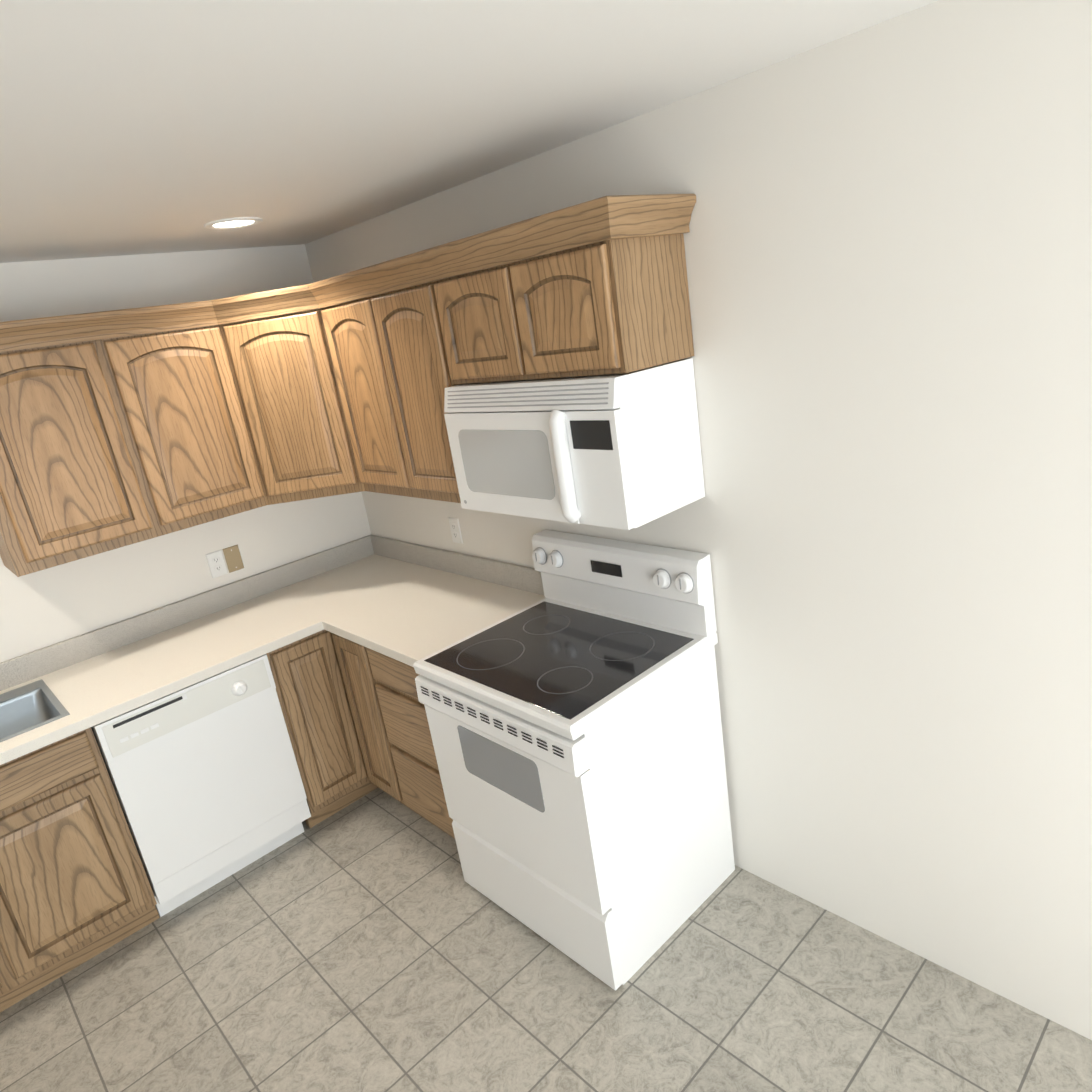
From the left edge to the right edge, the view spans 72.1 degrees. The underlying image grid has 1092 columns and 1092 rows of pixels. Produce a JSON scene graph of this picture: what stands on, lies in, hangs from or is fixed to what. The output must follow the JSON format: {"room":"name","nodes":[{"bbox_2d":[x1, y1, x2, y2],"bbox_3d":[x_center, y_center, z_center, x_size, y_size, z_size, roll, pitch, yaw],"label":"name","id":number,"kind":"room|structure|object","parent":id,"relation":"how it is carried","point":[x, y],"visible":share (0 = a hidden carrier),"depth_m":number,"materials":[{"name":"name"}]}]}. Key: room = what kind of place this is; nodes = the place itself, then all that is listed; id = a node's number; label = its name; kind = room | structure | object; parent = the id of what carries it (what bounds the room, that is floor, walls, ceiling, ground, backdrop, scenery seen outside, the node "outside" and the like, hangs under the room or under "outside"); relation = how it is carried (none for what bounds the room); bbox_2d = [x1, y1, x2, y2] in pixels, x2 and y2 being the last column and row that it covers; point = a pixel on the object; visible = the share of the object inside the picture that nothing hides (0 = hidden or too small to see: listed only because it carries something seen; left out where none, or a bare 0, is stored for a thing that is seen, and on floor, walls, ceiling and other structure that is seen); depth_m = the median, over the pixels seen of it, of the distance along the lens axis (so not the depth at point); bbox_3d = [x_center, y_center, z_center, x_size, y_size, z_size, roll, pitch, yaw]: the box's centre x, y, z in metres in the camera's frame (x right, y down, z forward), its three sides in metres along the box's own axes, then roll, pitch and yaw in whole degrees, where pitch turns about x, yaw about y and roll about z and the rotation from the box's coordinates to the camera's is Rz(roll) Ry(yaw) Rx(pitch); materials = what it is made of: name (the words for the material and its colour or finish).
{"room":"kitchen","nodes":[
{"label":"kitchen","id":0,"kind":"room"},
{"bbox_2d":[0,244,370,662],"bbox_3d":[-2.215,0.262,2.846,3.710,2.440,0.150,-23,22,-39],"label":"wall","id":1,"kind":"structure","parent":0,"point":[41,609],"depth_m":3.16,"materials":[{"name":"white paint"}]},
{"bbox_2d":[0,312,164,576],"bbox_3d":[-1.842,-0.378,2.764,0.479,0.840,0.321,-23,22,-39],"label":"upper cabinet","id":2,"kind":"object","parent":1,"relation":"attached to","point":[122,428],"depth_m":2.67,"materials":[{"name":"brown wood"}]},
{"bbox_2d":[96,300,263,533],"bbox_3d":[-1.512,-0.519,3.052,0.442,0.840,0.321,-23,22,-39],"label":"upper cabinet","id":3,"kind":"object","parent":1,"relation":"attached to","point":[170,363],"depth_m":2.93,"materials":[{"name":"brown wood"}]},
{"bbox_2d":[206,550,227,577],"bbox_3d":[-1.487,0.082,3.394,0.070,0.115,0.008,-23,22,-39],"label":"electrical outlet","id":4,"kind":"object","parent":1,"relation":"attached to","point":[216,563],"visible":1,"depth_m":3.39,"materials":[{"name":"white plastic"}]},
{"bbox_2d":[222,544,243,572],"bbox_3d":[-1.432,0.058,3.442,0.070,0.115,0.007,-23,22,-39],"label":"blank wall plate","id":5,"kind":"object","parent":1,"relation":"attached to","point":[233,558],"visible":1,"depth_m":3.44,"materials":[{"name":"beige"}]},
{"bbox_2d":[0,0,937,262],"bbox_3d":[-3.502,0.494,-1.605,11.270,0.120,9.420,-23,22,-39],"label":"ceiling","id":6,"kind":"structure","parent":0,"point":[133,127],"depth_m":1.53,"materials":[{"name":"white paint"}]},
{"bbox_2d":[204,217,262,229],"bbox_3d":[-1.110,-1.146,2.670,0.200,0.006,0.200,-23,22,-39],"label":"recessed light","id":7,"kind":"object","parent":6,"relation":"in","point":[232,223],"visible":0.9,"depth_m":2.66,"materials":[{"name":"white glass"}]},
{"bbox_2d":[0,788,1091,1091],"bbox_3d":[0.357,1.852,0.685,3.710,0.060,7.150,-23,22,-39],"label":"floor","id":8,"kind":"structure","parent":0,"point":[372,942],"depth_m":2.31,"materials":[{"name":"grey tile"}]},
{"bbox_2d":[91,654,310,916],"bbox_3d":[-1.450,0.898,3.087,0.622,0.868,0.634,-23,22,-39],"label":"dishwasher","id":9,"kind":"object","parent":8,"relation":"on","point":[206,780],"visible":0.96,"depth_m":2.86,"materials":[{"name":"white painted metal"},{"name":"white plastic"}]},
{"bbox_2d":[266,630,367,827],"bbox_3d":[-1.145,0.750,3.397,0.280,0.876,0.620,-23,22,-39],"label":"base cabinet","id":10,"kind":"object","parent":8,"relation":"on","point":[311,701],"depth_m":3.15,"materials":[{"name":"brown wood"}]},
{"bbox_2d":[0,535,435,764],"bbox_3d":[-1.797,0.523,2.728,3.114,0.140,0.645,-23,22,-39],"label":"countertop","id":11,"kind":"structure","parent":10,"relation":"on","point":[100,675],"depth_m":3.06,"materials":[{"name":"laminate"}]},
{"bbox_2d":[0,679,69,741],"bbox_3d":[-2.088,0.759,2.506,0.850,0.175,0.480,-23,22,-39],"label":"sink","id":12,"kind":"object","parent":11,"relation":"in","point":[30,706],"visible":0.4,"depth_m":2.80,"materials":[{"name":"silver metal"}]},
{"bbox_2d":[324,630,454,838],"bbox_3d":[-0.377,0.696,3.180,0.620,0.876,0.762,-23,22,-39],"label":"base cabinet","id":13,"kind":"object","parent":8,"relation":"on","point":[391,734],"depth_m":2.98,"materials":[{"name":"brown wood"}]},
{"bbox_2d":[312,548,544,666],"bbox_3d":[-0.448,0.222,3.009,0.644,0.140,0.720,-23,22,-39],"label":"countertop","id":14,"kind":"structure","parent":13,"relation":"on","point":[409,603],"depth_m":3.08,"materials":[{"name":"laminate"}]},
{"bbox_2d":[413,530,734,990],"bbox_3d":[0.095,0.648,2.560,0.684,1.190,0.753,-23,22,-39],"label":"range","id":15,"kind":"object","parent":8,"relation":"on","point":[574,720],"visible":1,"depth_m":2.36,"materials":[{"name":"white metal"}]},
{"bbox_2d":[305,0,1091,1039],"bbox_3d":[1.497,0.132,1.378,0.150,2.440,7.000,-23,22,-39],"label":"wall","id":16,"kind":"structure","parent":0,"point":[885,522],"depth_m":1.88,"materials":[{"name":"white paint"}]},
{"bbox_2d":[212,283,359,505],"bbox_3d":[-1.039,-0.664,3.278,0.607,0.840,0.607,-23,22,-39],"label":"upper cabinet","id":17,"kind":"object","parent":16,"relation":"attached to","point":[273,340],"depth_m":3.05,"materials":[{"name":"brown wood"}]},
{"bbox_2d":[312,270,403,495],"bbox_3d":[-0.600,-0.650,3.011,0.321,0.840,0.378,-23,22,-39],"label":"upper cabinet","id":18,"kind":"object","parent":16,"relation":"attached to","point":[339,304],"depth_m":2.92,"materials":[{"name":"brown wood"}]},
{"bbox_2d":[356,250,460,502],"bbox_3d":[-0.341,-0.606,2.736,0.321,0.840,0.383,-23,22,-39],"label":"upper cabinet","id":19,"kind":"object","parent":16,"relation":"attached to","point":[397,300],"depth_m":2.64,"materials":[{"name":"brown wood"}]},
{"bbox_2d":[448,517,462,543],"bbox_3d":[-0.402,-0.068,3.325,0.008,0.115,0.070,-23,22,-39],"label":"electrical outlet","id":20,"kind":"object","parent":16,"relation":"attached to","point":[455,530],"visible":1,"depth_m":3.32,"materials":[{"name":"white plastic"}]},
{"bbox_2d":[424,230,515,386],"bbox_3d":[-0.112,-0.759,2.398,0.321,0.420,0.381,-23,22,-39],"label":"upper cabinet","id":21,"kind":"object","parent":16,"relation":"attached to","point":[464,273],"depth_m":2.30,"materials":[{"name":"brown wood"}]},
{"bbox_2d":[492,194,693,379],"bbox_3d":[0.148,-0.715,2.123,0.321,0.420,0.381,-23,22,-39],"label":"upper cabinet","id":22,"kind":"object","parent":16,"relation":"attached to","point":[599,286],"depth_m":1.99,"materials":[{"name":"brown wood"}]},
{"bbox_2d":[444,358,704,529],"bbox_3d":[0.052,-0.326,2.361,0.401,0.414,0.753,-23,22,-39],"label":"microwave","id":23,"kind":"object","parent":22,"relation":"attached to","point":[621,451],"visible":1,"depth_m":2.14,"materials":[{"name":"white"}]}
]}

